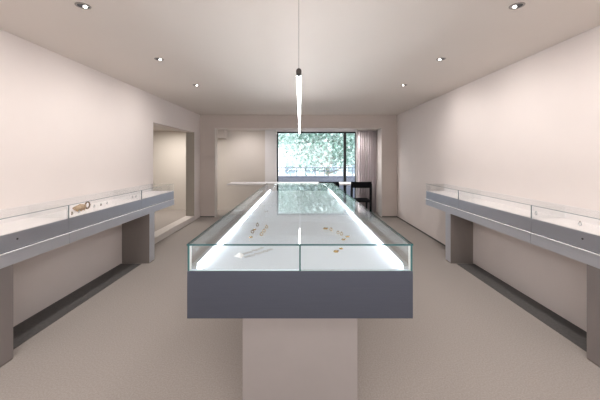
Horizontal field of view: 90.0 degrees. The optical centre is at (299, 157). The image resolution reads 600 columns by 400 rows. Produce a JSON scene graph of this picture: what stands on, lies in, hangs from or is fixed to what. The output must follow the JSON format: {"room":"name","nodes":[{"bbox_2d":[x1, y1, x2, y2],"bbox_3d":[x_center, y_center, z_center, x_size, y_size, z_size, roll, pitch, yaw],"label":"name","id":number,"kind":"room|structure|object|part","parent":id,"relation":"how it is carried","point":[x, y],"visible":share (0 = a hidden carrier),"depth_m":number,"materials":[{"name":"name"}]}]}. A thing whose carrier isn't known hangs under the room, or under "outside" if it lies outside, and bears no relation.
{"room":"shop","nodes":[
{"label":"shop","id":0,"kind":"room"},
{"bbox_2d":[0,29,199,326],"bbox_3d":[-2.393,0.185,1.855,0.185,2.350,10.110,0,0,0],"label":"wall","id":1,"kind":"structure","parent":0,"point":[69,128],"depth_m":2.97,"materials":[{"name":"paint"}]},
{"bbox_2d":[13,264,140,348],"bbox_3d":[-2.167,1.358,2.905,0.265,0.004,1.890,0,0,0],"label":"trim","id":2,"kind":"structure","parent":1,"relation":"attached to","point":[36,323],"depth_m":2.76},
{"bbox_2d":[154,216,194,243],"bbox_3d":[-2.390,1.310,5.620,0.189,0.100,1.840,0,0,0],"label":"trim","id":3,"kind":"structure","parent":1,"relation":"attached to","point":[162,233],"depth_m":5.49,"materials":[{"name":"beige paint"}]},
{"bbox_2d":[186,132,193,215],"bbox_3d":[-2.394,0.350,6.537,0.181,1.820,0.006,0,0,0],"label":"trim","id":4,"kind":"structure","parent":1,"relation":"attached to","point":[189,135],"depth_m":6.53,"materials":[{"name":"paint"}]},
{"bbox_2d":[153,131,264,209],"bbox_3d":[-2.700,0.325,7.910,4.200,2.070,0.120,0,0,0],"label":"wall","id":5,"kind":"structure","parent":0,"point":[240,156],"depth_m":7.85,"materials":[{"name":"paint"}]},
{"bbox_2d":[217,130,226,138],"bbox_3d":[-2.080,-0.610,7.699,0.360,0.200,0.299,0,0,0],"label":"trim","id":6,"kind":"structure","parent":5,"relation":"attached to","point":[221,134],"depth_m":7.55,"materials":[{"name":"beige paint"}]},
{"bbox_2d":[153,125,356,130],"bbox_3d":[-1.200,-0.775,5.775,7.200,0.130,4.350,0,0,0],"label":"ceiling","id":7,"kind":"structure","parent":0,"point":[155,128],"depth_m":7.47,"materials":[{"name":"beige paint"}]},
{"bbox_2d":[357,129,376,212],"bbox_3d":[1.643,0.319,7.398,0.485,2.053,0.093,0,0,0],"label":"curtain","id":8,"kind":"object","parent":7,"relation":"hanging from","point":[366,138],"visible":0.72,"depth_m":7.39,"materials":[{"name":"fabric"}]},
{"bbox_2d":[265,130,276,191],"bbox_3d":[-0.742,0.325,7.724,0.290,2.070,0.249,0,0,0],"label":"wall pier","id":9,"kind":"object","parent":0,"point":[270,135],"visible":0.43,"depth_m":7.60,"materials":[{"name":"white paint"}]},
{"bbox_2d":[200,115,396,215],"bbox_3d":[-0.125,0.185,7.090,4.720,2.350,0.360,0,0,0],"label":"wall","id":10,"kind":"structure","parent":0,"point":[388,123],"depth_m":6.91,"materials":[{"name":"beige paint"}]},
{"bbox_2d":[214,128,381,216],"bbox_3d":[-0.035,0.332,6.989,3.862,2.056,0.182,0,0,0],"label":"trim","id":11,"kind":"structure","parent":10,"relation":"attached to","point":[215,129],"depth_m":6.90,"materials":[{"name":"beige paint"}]},
{"bbox_2d":[378,129,381,216],"bbox_3d":[1.885,0.335,7.090,0.010,2.050,0.360,0,0,0],"label":"trim","id":12,"kind":"structure","parent":10,"relation":"attached to","point":[379,130],"depth_m":7.01,"materials":[{"name":"paint"}]},
{"bbox_2d":[0,210,599,399],"bbox_3d":[-1.183,1.410,2.275,7.235,0.100,11.350,0,0,0],"label":"floor","id":13,"kind":"structure","parent":0,"point":[135,338],"depth_m":2.16,"materials":[{"name":"beige concrete"}]},
{"bbox_2d":[0,184,173,367],"bbox_3d":[-2.114,0.877,2.980,0.368,0.966,3.280,0,0,0],"label":"display case","id":14,"kind":"object","parent":13,"relation":"on","point":[31,230],"depth_m":2.65,"materials":[{"name":"metal"}]},
{"bbox_3d":[-1.942,1.032,1.965,0.003,0.631,0.130,0,0,0],"label":"leg","id":15,"kind":"part","parent":14,"relation":"part of","materials":[{"name":"metal"}]},
{"bbox_2d":[0,218,67,235],"bbox_3d":[-2.122,0.506,1.930,0.344,0.004,1.178,0,0,0],"label":"display tray","id":16,"kind":"object","parent":14,"relation":"on","point":[14,226],"depth_m":2.28,"materials":[{"name":"white fabric"}]},
{"bbox_3d":[-2.117,0.674,1.930,0.362,0.086,1.176,0,0,0],"label":"frame","id":17,"kind":"part","parent":14,"relation":"part of","materials":[{"name":"metal"}]},
{"bbox_3d":[-2.120,0.565,1.930,0.356,0.113,1.176,0,0,0],"label":"drawer","id":18,"kind":"part","parent":14,"relation":"part of","materials":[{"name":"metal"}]},
{"bbox_3d":[-2.294,0.450,2.980,0.008,0.109,3.280,0,0,0],"label":"rail","id":19,"kind":"part","parent":14,"relation":"part of","materials":[{"name":"clear glass"}]},
{"bbox_2d":[72,204,85,210],"bbox_3d":[-2.090,0.469,2.850,0.076,0.068,0.140,0,0,-9],"label":"display","id":20,"kind":"object","parent":14,"relation":"on","point":[80,207],"visible":0.96,"depth_m":2.82,"materials":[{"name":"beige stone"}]},
{"bbox_2d":[30,199,140,217],"bbox_3d":[-2.122,0.506,3.100,0.344,0.004,1.158,0,0,0],"label":"display tray","id":21,"kind":"object","parent":14,"relation":"on","point":[112,204],"depth_m":2.94,"materials":[{"name":"white fabric"}]},
{"bbox_3d":[-2.117,0.674,3.100,0.362,0.086,1.156,0,0,0],"label":"frame","id":22,"kind":"part","parent":14,"relation":"part of","materials":[{"name":"metal"}]},
{"bbox_3d":[-2.120,0.565,3.100,0.356,0.113,1.156,0,0,0],"label":"drawer","id":23,"kind":"part","parent":14,"relation":"part of","materials":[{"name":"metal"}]},
{"bbox_3d":[-2.120,1.038,3.935,0.355,0.643,0.130,0,0,0],"label":"leg","id":24,"kind":"part","parent":14,"relation":"part of","materials":[{"name":"metal"}]},
{"bbox_2d":[116,191,170,198],"bbox_3d":[-2.122,0.506,4.150,0.344,0.004,0.938,0,0,0],"label":"display tray","id":25,"kind":"object","parent":14,"relation":"on","point":[145,194],"depth_m":4.06,"materials":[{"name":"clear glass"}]},
{"bbox_3d":[-1.942,1.032,3.935,0.003,0.631,0.130,0,0,0],"label":"leg","id":26,"kind":"part","parent":14,"relation":"part of","materials":[{"name":"metal"}]},
{"bbox_3d":[-2.117,0.674,4.150,0.362,0.086,0.936,0,0,0],"label":"frame","id":27,"kind":"part","parent":14,"relation":"part of","materials":[{"name":"metal"}]},
{"bbox_3d":[-2.120,0.565,4.150,0.356,0.113,0.936,0,0,0],"label":"drawer","id":28,"kind":"part","parent":14,"relation":"part of","materials":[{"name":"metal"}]},
{"bbox_2d":[227,182,350,190],"bbox_3d":[-0.028,0.973,7.050,3.255,0.775,0.580,0,0,0],"label":"meeting table","id":29,"kind":"object","parent":13,"relation":"on","point":[231,183],"visible":0.5,"depth_m":6.88,"materials":[{"name":"white paint"}]},
{"bbox_2d":[187,183,412,399],"bbox_3d":[0.000,0.877,3.051,1.038,0.966,3.357,0,0,0],"label":"display case","id":30,"kind":"object","parent":13,"relation":"on","point":[300,301],"depth_m":1.58,"materials":[{"name":"metal"}]},
{"bbox_3d":[-0.512,0.460,3.053,0.008,0.116,3.354,0,0,0],"label":"glass","id":31,"kind":"part","parent":30,"relation":"part of","materials":[{"name":"teal"}]},
{"bbox_2d":[235,253,243,257],"bbox_3d":[-0.320,0.502,1.560,0.052,0.022,0.052,0,0,0],"label":"wedge","id":32,"kind":"object","parent":30,"relation":"on","point":[239,255],"visible":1,"depth_m":1.56,"materials":[{"name":"white"}]},
{"bbox_3d":[-0.255,0.460,1.380,0.506,0.116,0.008,0,0,0],"label":"glass","id":33,"kind":"part","parent":30,"relation":"part of","materials":[{"name":"teal"}]},
{"bbox_2d":[244,249,272,257],"bbox_3d":[-0.219,0.511,1.613,0.028,0.005,0.196,0,0,43],"label":"bracelet","id":34,"kind":"object","parent":30,"relation":"on","point":[263,251],"visible":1,"depth_m":1.61,"materials":[{"name":"silver metal"}]},
{"bbox_3d":[-0.255,0.460,4.726,0.506,0.116,0.008,0,0,0],"label":"glass","id":35,"kind":"part","parent":30,"relation":"part of","materials":[{"name":"teal"}]},
{"bbox_2d":[190,191,408,269],"bbox_3d":[0.000,0.519,3.053,1.016,0.010,3.338,0,0,0],"label":"display tray","id":36,"kind":"object","parent":30,"relation":"on","point":[292,217],"depth_m":1.89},
{"bbox_3d":[0.000,0.627,1.377,1.034,0.216,0.006,0,0,0],"label":"panel","id":37,"kind":"part","parent":30,"relation":"part of","materials":[{"name":"metal"}]},
{"bbox_3d":[0.255,0.460,4.726,0.506,0.116,0.008,0,0,0],"label":"glass","id":38,"kind":"part","parent":30,"relation":"part of","materials":[{"name":"teal"}]},
{"bbox_3d":[0.255,0.460,1.380,0.506,0.116,0.008,0,0,0],"label":"glass","id":39,"kind":"part","parent":30,"relation":"part of","materials":[{"name":"teal"}]},
{"bbox_3d":[0.512,0.460,3.053,0.008,0.116,3.354,0,0,0],"label":"glass","id":40,"kind":"part","parent":30,"relation":"part of","materials":[{"name":"teal"}]},
{"bbox_2d":[318,182,338,195],"bbox_3d":[0.630,0.941,6.785,0.473,0.838,0.477,0,0,0],"label":"dining chair","id":41,"kind":"object","parent":13,"relation":"on","point":[335,183],"visible":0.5,"depth_m":6.56,"materials":[{"name":"black paint"}]},
{"bbox_3d":[0.630,0.589,6.575,0.450,0.133,0.056,0,0,0],"label":"backrest","id":42,"kind":"part","parent":41,"relation":"part of","materials":[{"name":"black paint"}]},
{"bbox_2d":[348,182,371,219],"bbox_3d":[1.345,0.941,6.785,0.473,0.838,0.477,0,0,0],"label":"dining chair","id":43,"kind":"object","parent":13,"relation":"on","point":[353,184],"visible":0.95,"depth_m":6.58,"materials":[{"name":"black paint"}]},
{"bbox_3d":[1.135,0.960,6.592,0.054,0.801,0.070,0,0,0],"label":"leg","id":44,"kind":"part","parent":43,"relation":"part of","materials":[{"name":"black paint"}]},
{"bbox_3d":[1.345,0.952,6.801,0.426,0.047,0.438,0,0,0],"label":"seat","id":45,"kind":"part","parent":43,"relation":"part of","materials":[{"name":"black paint"}]},
{"bbox_3d":[1.345,0.589,6.575,0.450,0.133,0.056,0,0,0],"label":"backrest","id":46,"kind":"part","parent":43,"relation":"part of","materials":[{"name":"black paint"}]},
{"bbox_3d":[1.555,0.960,6.592,0.054,0.801,0.070,0,0,0],"label":"leg","id":47,"kind":"part","parent":43,"relation":"part of","materials":[{"name":"black paint"}]},
{"bbox_2d":[426,184,599,367],"bbox_3d":[2.082,0.877,2.980,0.303,0.966,3.280,0,0,0],"label":"display case","id":48,"kind":"object","parent":13,"relation":"on","point":[555,228],"depth_m":2.66,"materials":[{"name":"metal"}]},
{"bbox_3d":[2.084,0.674,4.150,0.297,0.086,0.936,0,0,0],"label":"frame","id":49,"kind":"part","parent":48,"relation":"part of","materials":[{"name":"metal"}]},
{"bbox_3d":[2.087,0.565,4.150,0.291,0.113,0.936,0,0,0],"label":"drawer","id":50,"kind":"part","parent":48,"relation":"part of","materials":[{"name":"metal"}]},
{"bbox_3d":[1.942,1.032,3.935,0.003,0.631,0.130,0,0,0],"label":"leg","id":51,"kind":"part","parent":48,"relation":"part of","materials":[{"name":"metal"}]},
{"bbox_2d":[429,191,478,198],"bbox_3d":[2.090,0.506,4.150,0.279,0.004,0.938,0,0,0],"label":"display tray","id":52,"kind":"object","parent":48,"relation":"on","point":[444,194],"depth_m":4.06,"materials":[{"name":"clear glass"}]},
{"bbox_3d":[2.088,1.038,3.935,0.290,0.643,0.130,0,0,0],"label":"leg","id":53,"kind":"part","parent":48,"relation":"part of","materials":[{"name":"metal"}]},
{"bbox_3d":[2.084,0.674,3.100,0.297,0.086,1.156,0,0,0],"label":"frame","id":54,"kind":"part","parent":48,"relation":"part of","materials":[{"name":"metal"}]},
{"bbox_3d":[2.087,0.565,3.100,0.291,0.113,1.156,0,0,0],"label":"drawer","id":55,"kind":"part","parent":48,"relation":"part of","materials":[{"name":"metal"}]},
{"bbox_2d":[459,199,562,217],"bbox_3d":[2.090,0.506,3.100,0.279,0.004,1.158,0,0,0],"label":"display tray","id":56,"kind":"object","parent":48,"relation":"on","point":[514,210],"depth_m":2.98,"materials":[{"name":"white fabric"}]},
{"bbox_3d":[2.229,0.450,2.980,0.008,0.109,3.280,0,0,0],"label":"rail","id":57,"kind":"part","parent":48,"relation":"part of","materials":[{"name":"clear glass"}]},
{"bbox_3d":[2.084,0.674,1.930,0.297,0.086,1.176,0,0,0],"label":"frame","id":58,"kind":"part","parent":48,"relation":"part of","materials":[{"name":"metal"}]},
{"bbox_3d":[2.087,0.565,1.930,0.291,0.113,1.176,0,0,0],"label":"drawer","id":59,"kind":"part","parent":48,"relation":"part of","materials":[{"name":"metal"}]},
{"bbox_2d":[532,218,599,235],"bbox_3d":[2.090,0.506,1.930,0.279,0.004,1.178,0,0,0],"label":"display tray","id":60,"kind":"object","parent":48,"relation":"on","point":[588,228],"depth_m":2.27,"materials":[{"name":"white fabric"}]},
{"bbox_3d":[1.942,1.032,1.965,0.003,0.631,0.130,0,0,0],"label":"leg","id":61,"kind":"part","parent":48,"relation":"part of","materials":[{"name":"metal"}]},
{"bbox_2d":[0,0,599,114],"bbox_3d":[-0.025,-1.040,1.755,4.920,0.100,10.310,0,0,0],"label":"ceiling","id":62,"kind":"structure","parent":0,"point":[353,57],"depth_m":2.62,"materials":[{"name":"paint"}]},
{"bbox_2d":[74,2,90,8],"bbox_3d":[-1.410,-0.988,1.950,0.090,0.012,0.090,0,0,0],"label":"recessed light","id":63,"kind":"object","parent":62,"relation":"in","point":[78,4],"visible":1,"depth_m":1.95,"materials":[{"name":"grey metal"}]},
{"bbox_2d":[296,68,301,133],"bbox_3d":[-0.006,-0.702,3.324,0.044,0.575,3.697,0,0,0],"label":"pendant light","id":64,"kind":"object","parent":62,"relation":"hanging from","point":[298,71],"visible":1,"depth_m":1.91,"materials":[{"name":"white metal"}]},
{"bbox_2d":[509,2,525,8],"bbox_3d":[1.410,-0.988,1.950,0.090,0.012,0.090,0,0,0],"label":"recessed light","id":65,"kind":"object","parent":62,"relation":"in","point":[519,4],"visible":1,"depth_m":1.95,"materials":[{"name":"grey metal"}]},
{"bbox_2d":[277,130,357,210],"bbox_3d":[0.900,0.325,7.785,3.000,2.070,0.130,0,0,0],"label":"window frame","id":66,"kind":"structure","parent":0,"point":[277,130],"depth_m":7.72,"materials":[{"name":"white paint"}]},
{"bbox_2d":[277,132,355,210],"bbox_3d":[0.418,0.343,7.755,2.031,2.035,0.090,0,0,0],"label":"window","id":67,"kind":"structure","parent":66,"relation":"in","point":[344,133],"depth_m":7.72,"materials":[{"name":"black metal"}]},
{"bbox_2d":[376,129,377,212],"bbox_3d":[2.165,0.325,7.500,0.470,2.070,0.440,0,0,0],"label":"wall","id":68,"kind":"structure","parent":0,"point":[377,129],"depth_m":7.47,"materials":[{"name":"beige paint"}]},
{"bbox_2d":[397,25,599,331],"bbox_3d":[2.310,0.185,2.055,0.150,2.350,10.510,0,0,0],"label":"wall","id":69,"kind":"structure","parent":0,"point":[529,127],"depth_m":3.04,"materials":[{"name":"paint"}]},
{"bbox_2d":[397,216,444,245],"bbox_3d":[2.232,1.349,5.455,0.006,0.022,2.910,0,0,0],"label":"baseboard","id":70,"kind":"structure","parent":69,"relation":"attached to","point":[397,216],"depth_m":5.44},
{"bbox_2d":[457,264,586,351],"bbox_3d":[2.123,1.358,2.905,0.225,0.004,1.890,0,0,0],"label":"trim","id":71,"kind":"structure","parent":69,"relation":"attached to","point":[578,336],"depth_m":2.70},
{"label":"outside","id":72,"kind":"structure","parent":0,"visible":0},
{"bbox_3d":[0.500,1.485,8.735,8.000,0.150,1.530,0,0,0],"label":"floor","id":73,"kind":"structure","parent":72,"visible":0},
{"bbox_2d":[278,176,354,203],"bbox_3d":[0.500,0.985,9.300,8.000,0.850,0.200,0,0,0],"label":"wall","id":74,"kind":"structure","parent":73,"relation":"on","point":[280,178],"depth_m":9.20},
{"bbox_2d":[278,167,354,175],"bbox_3d":[0.500,0.423,9.300,7.800,0.274,0.030,0,0,0],"label":"balcony railing","id":75,"kind":"object","parent":74,"relation":"on","point":[296,170],"visible":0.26,"depth_m":9.29,"materials":[{"name":"silver metal"}]},
{"bbox_3d":[0.500,0.400,9.300,7.800,0.028,0.030,0,0,0],"label":"rail","id":76,"kind":"part","parent":75,"relation":"part of","materials":[{"name":"silver metal"}]},
{"bbox_3d":[0.500,0.300,9.300,7.800,0.028,0.030,0,0,0],"label":"rail","id":77,"kind":"part","parent":75,"relation":"part of","materials":[{"name":"silver metal"}]},
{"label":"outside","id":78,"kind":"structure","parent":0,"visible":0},
{"bbox_3d":[0.000,5.460,34.800,60.000,0.200,50.400,0,0,0],"label":"street","id":79,"kind":"object","parent":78,"visible":0},
{"bbox_2d":[278,133,295,154],"bbox_3d":[-1.886,0.601,21.534,5.761,9.534,5.424,0,0,-25],"label":"tree","id":80,"kind":"object","parent":79,"relation":"on","point":[279,140],"visible":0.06,"depth_m":22.10,"materials":[{"name":"green plant"}]},
{"bbox_2d":[278,133,354,175],"bbox_3d":[1.396,1.278,13.142,5.617,8.182,5.450,0,0,43],"label":"tree","id":81,"kind":"object","parent":79,"relation":"on","point":[331,150],"visible":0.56,"depth_m":12.63,"materials":[{"name":"green plant"}]},
{"bbox_2d":[278,133,354,175],"bbox_3d":[1.000,-0.390,31.475,24.000,11.500,3.050,0,0,0],"label":"building","id":82,"kind":"structure","parent":79,"relation":"on","point":[281,162],"depth_m":30.00,"materials":[{"name":"white"}]}
]}

